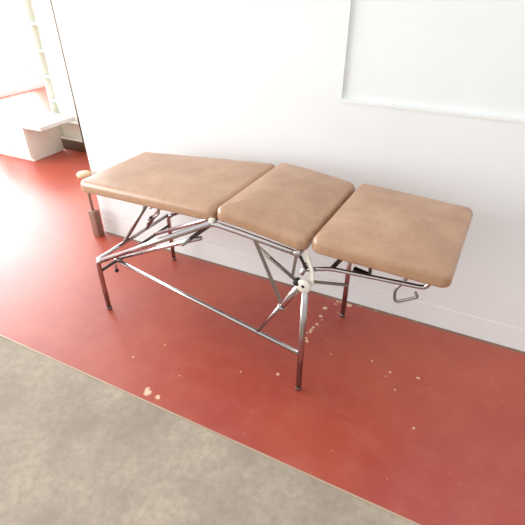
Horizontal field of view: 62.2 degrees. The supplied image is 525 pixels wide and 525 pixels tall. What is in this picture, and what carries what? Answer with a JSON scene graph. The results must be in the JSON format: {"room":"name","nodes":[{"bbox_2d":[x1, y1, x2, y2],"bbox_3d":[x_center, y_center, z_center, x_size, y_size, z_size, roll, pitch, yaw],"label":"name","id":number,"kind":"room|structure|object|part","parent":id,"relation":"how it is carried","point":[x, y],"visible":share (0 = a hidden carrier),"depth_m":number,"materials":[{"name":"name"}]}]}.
{"room":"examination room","nodes":[
{"label":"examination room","id":0,"kind":"room"},
{"bbox_2d":[0,0,44,97],"bbox_3d":[-5.337,-2.131,3.617,0.120,2.700,8.020,15,37,21],"label":"wall","id":1,"kind":"structure","parent":0,"point":[19,5],"depth_m":6.78,"materials":[{"name":"white paint"}]},
{"bbox_2d":[0,0,35,90],"bbox_3d":[-5.341,-2.117,3.615,0.060,2.520,7.400,15,37,21],"label":"window","id":2,"kind":"structure","parent":1,"relation":"in","point":[10,2],"depth_m":6.72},
{"bbox_2d":[0,87,524,524],"bbox_3d":[-0.688,0.343,2.446,10.300,0.101,7.900,15,37,21],"label":"floor","id":3,"kind":"structure","parent":0,"point":[423,423],"depth_m":1.96,"materials":[{"name":"red paint"}]},
{"bbox_2d":[0,105,74,160],"bbox_3d":[-2.409,-1.318,4.483,0.960,0.385,0.420,15,37,21],"label":"base cabinet","id":4,"kind":"object","parent":3,"relation":"on","point":[28,134],"visible":1,"depth_m":4.35,"materials":[{"name":"white laminate"}]},
{"bbox_3d":[-2.734,-1.283,4.448,0.320,0.305,0.018,15,37,21],"label":"door","id":5,"kind":"part","parent":4,"relation":"part of","materials":[{"name":"white laminate"}]},
{"bbox_3d":[-2.442,-1.203,4.329,0.310,0.305,0.018,15,37,21],"label":"door","id":6,"kind":"part","parent":4,"relation":"part of","materials":[{"name":"white laminate"}]},
{"bbox_2d":[0,105,74,131],"bbox_3d":[-2.409,-1.462,4.387,0.960,0.040,0.420,15,37,21],"label":"countertop","id":7,"kind":"structure","parent":4,"relation":"on","point":[31,119],"depth_m":4.29,"materials":[{"name":"white"}]},
{"bbox_2d":[23,0,86,153],"bbox_3d":[-1.459,-1.763,4.191,1.400,1.450,0.412,15,37,21],"label":"shelving unit","id":8,"kind":"object","parent":3,"relation":"on","point":[40,13],"visible":0.19,"depth_m":4.23,"materials":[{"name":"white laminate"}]},
{"bbox_3d":[-1.460,-2.147,3.930,1.360,0.018,0.376,15,37,21],"label":"shelf","id":9,"kind":"part","parent":8,"relation":"part of","materials":[{"name":"white laminate"}]},
{"bbox_3d":[-2.080,-1.977,4.410,0.020,1.340,0.380,15,37,21],"label":"panel","id":10,"kind":"part","parent":8,"relation":"part of","materials":[{"name":"white laminate"}]},
{"bbox_3d":[-1.460,-1.957,4.059,1.360,0.018,0.376,15,37,21],"label":"shelf","id":11,"kind":"part","parent":8,"relation":"part of","materials":[{"name":"white laminate"}]},
{"bbox_3d":[-1.460,-1.766,4.187,1.360,0.018,0.376,15,37,21],"label":"shelf","id":12,"kind":"part","parent":8,"relation":"part of","materials":[{"name":"white laminate"}]},
{"bbox_3d":[-1.460,-1.575,4.315,1.360,0.018,0.376,15,37,21],"label":"shelf","id":13,"kind":"part","parent":8,"relation":"part of","materials":[{"name":"white laminate"}]},
{"bbox_3d":[-1.460,-1.260,4.527,1.360,0.018,0.376,15,37,21],"label":"shelf","id":14,"kind":"part","parent":8,"relation":"part of","materials":[{"name":"white laminate"}]},
{"bbox_3d":[-1.460,-1.405,4.430,1.360,0.018,0.376,15,37,21],"label":"shelf","id":15,"kind":"part","parent":8,"relation":"part of","materials":[{"name":"white laminate"}]},
{"bbox_2d":[76,170,103,236],"bbox_3d":[-1.195,-0.402,3.037,0.092,0.478,0.092,15,37,21],"label":"wooden post","id":16,"kind":"object","parent":3,"relation":"on","point":[94,214],"visible":0.99,"depth_m":3.06,"materials":[{"name":"brown wood"}]},
{"bbox_2d":[0,334,420,524],"bbox_3d":[-0.881,0.562,2.118,10.300,0.103,0.008,15,37,21],"label":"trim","id":17,"kind":"structure","parent":3,"relation":"on","point":[133,395],"depth_m":1.78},
{"bbox_2d":[81,152,472,390],"bbox_3d":[-0.020,-0.015,2.138,1.735,0.839,0.662,17,38,24],"label":"examination table","id":18,"kind":"object","parent":3,"relation":"on","point":[421,239],"visible":1,"depth_m":1.76,"materials":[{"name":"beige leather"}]},
{"bbox_3d":[-0.853,0.116,2.362,0.064,0.348,0.027,17,38,24],"label":"leg","id":19,"kind":"part","parent":18,"relation":"part of","materials":[{"name":"silver metal"}]},
{"bbox_3d":[-0.583,-0.251,2.308,0.107,0.139,0.012,17,38,24],"label":"ratchet arm","id":20,"kind":"part","parent":18,"relation":"part of","materials":[{"name":"silver metal"}]},
{"bbox_3d":[-0.573,-0.168,2.784,0.064,0.348,0.027,17,38,24],"label":"leg","id":21,"kind":"part","parent":18,"relation":"part of","materials":[{"name":"silver metal"}]},
{"bbox_2d":[81,152,274,219],"bbox_3d":[-0.422,-0.408,2.123,0.831,0.124,0.572,17,38,24],"label":"cushion","id":22,"kind":"object","parent":18,"relation":"on","point":[193,186],"depth_m":2.01,"materials":[{"name":"beige leather"}]},
{"bbox_3d":[-0.323,0.192,2.154,1.181,0.045,0.023,22,40,29],"label":"rail","id":23,"kind":"part","parent":18,"relation":"part of","materials":[{"name":"silver metal"}]},
{"bbox_3d":[0.059,0.005,1.779,0.183,0.116,0.015,17,38,24],"label":"lever rod","id":24,"kind":"part","parent":18,"relation":"part of","materials":[{"name":"silver metal"}]},
{"bbox_2d":[217,163,354,250],"bbox_3d":[0.120,-0.269,1.856,0.397,0.103,0.583,17,38,24],"label":"seat cushion","id":25,"kind":"object","parent":18,"relation":"on","point":[286,204],"depth_m":1.73,"materials":[{"name":"beige leather"}]},
{"bbox_3d":[0.132,0.073,1.662,0.026,0.026,0.030,17,38,24],"label":"clamp knob","id":26,"kind":"part","parent":18,"relation":"part of","materials":[{"name":"black plastic"}]},
{"bbox_3d":[0.165,0.329,1.830,0.027,0.588,0.027,17,38,24],"label":"leg","id":27,"kind":"part","parent":18,"relation":"part of","materials":[{"name":"silver metal"}]},
{"bbox_3d":[0.172,0.026,1.621,0.051,0.148,0.008,17,38,24],"label":"bracket plate","id":28,"kind":"part","parent":18,"relation":"part of","materials":[{"name":"beige plastic"}]},
{"bbox_3d":[0.445,0.045,2.252,0.027,0.588,0.027,17,38,24],"label":"leg","id":29,"kind":"part","parent":18,"relation":"part of","materials":[{"name":"silver metal"}]},
{"bbox_3d":[0.381,0.038,1.590,0.457,0.069,0.051,11,36,16],"label":"support arm","id":30,"kind":"part","parent":18,"relation":"part of","materials":[{"name":"silver metal"}]},
{"bbox_2d":[312,184,472,287],"bbox_3d":[0.521,-0.140,1.678,0.486,0.083,0.574,17,38,24],"label":"cushion","id":31,"kind":"object","parent":18,"relation":"on","point":[421,239],"depth_m":1.56,"materials":[{"name":"beige leather"}]},
{"bbox_2d":[51,0,524,329],"bbox_3d":[1.555,-0.644,1.406,6.000,2.700,0.120,15,37,21],"label":"wall","id":32,"kind":"structure","parent":0,"point":[263,81],"depth_m":2.04,"materials":[{"name":"white paint"}]},
{"bbox_2d":[101,215,524,351],"bbox_3d":[1.528,0.453,2.078,6.000,0.130,0.002,15,37,21],"label":"baseboard","id":33,"kind":"structure","parent":32,"relation":"attached to","point":[494,332],"depth_m":2.47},
{"bbox_2d":[341,98,524,122],"bbox_3d":[2.291,-0.208,1.188,4.305,0.013,0.016,15,37,21],"label":"trim","id":34,"kind":"structure","parent":32,"relation":"attached to","point":[459,113],"depth_m":1.82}
]}

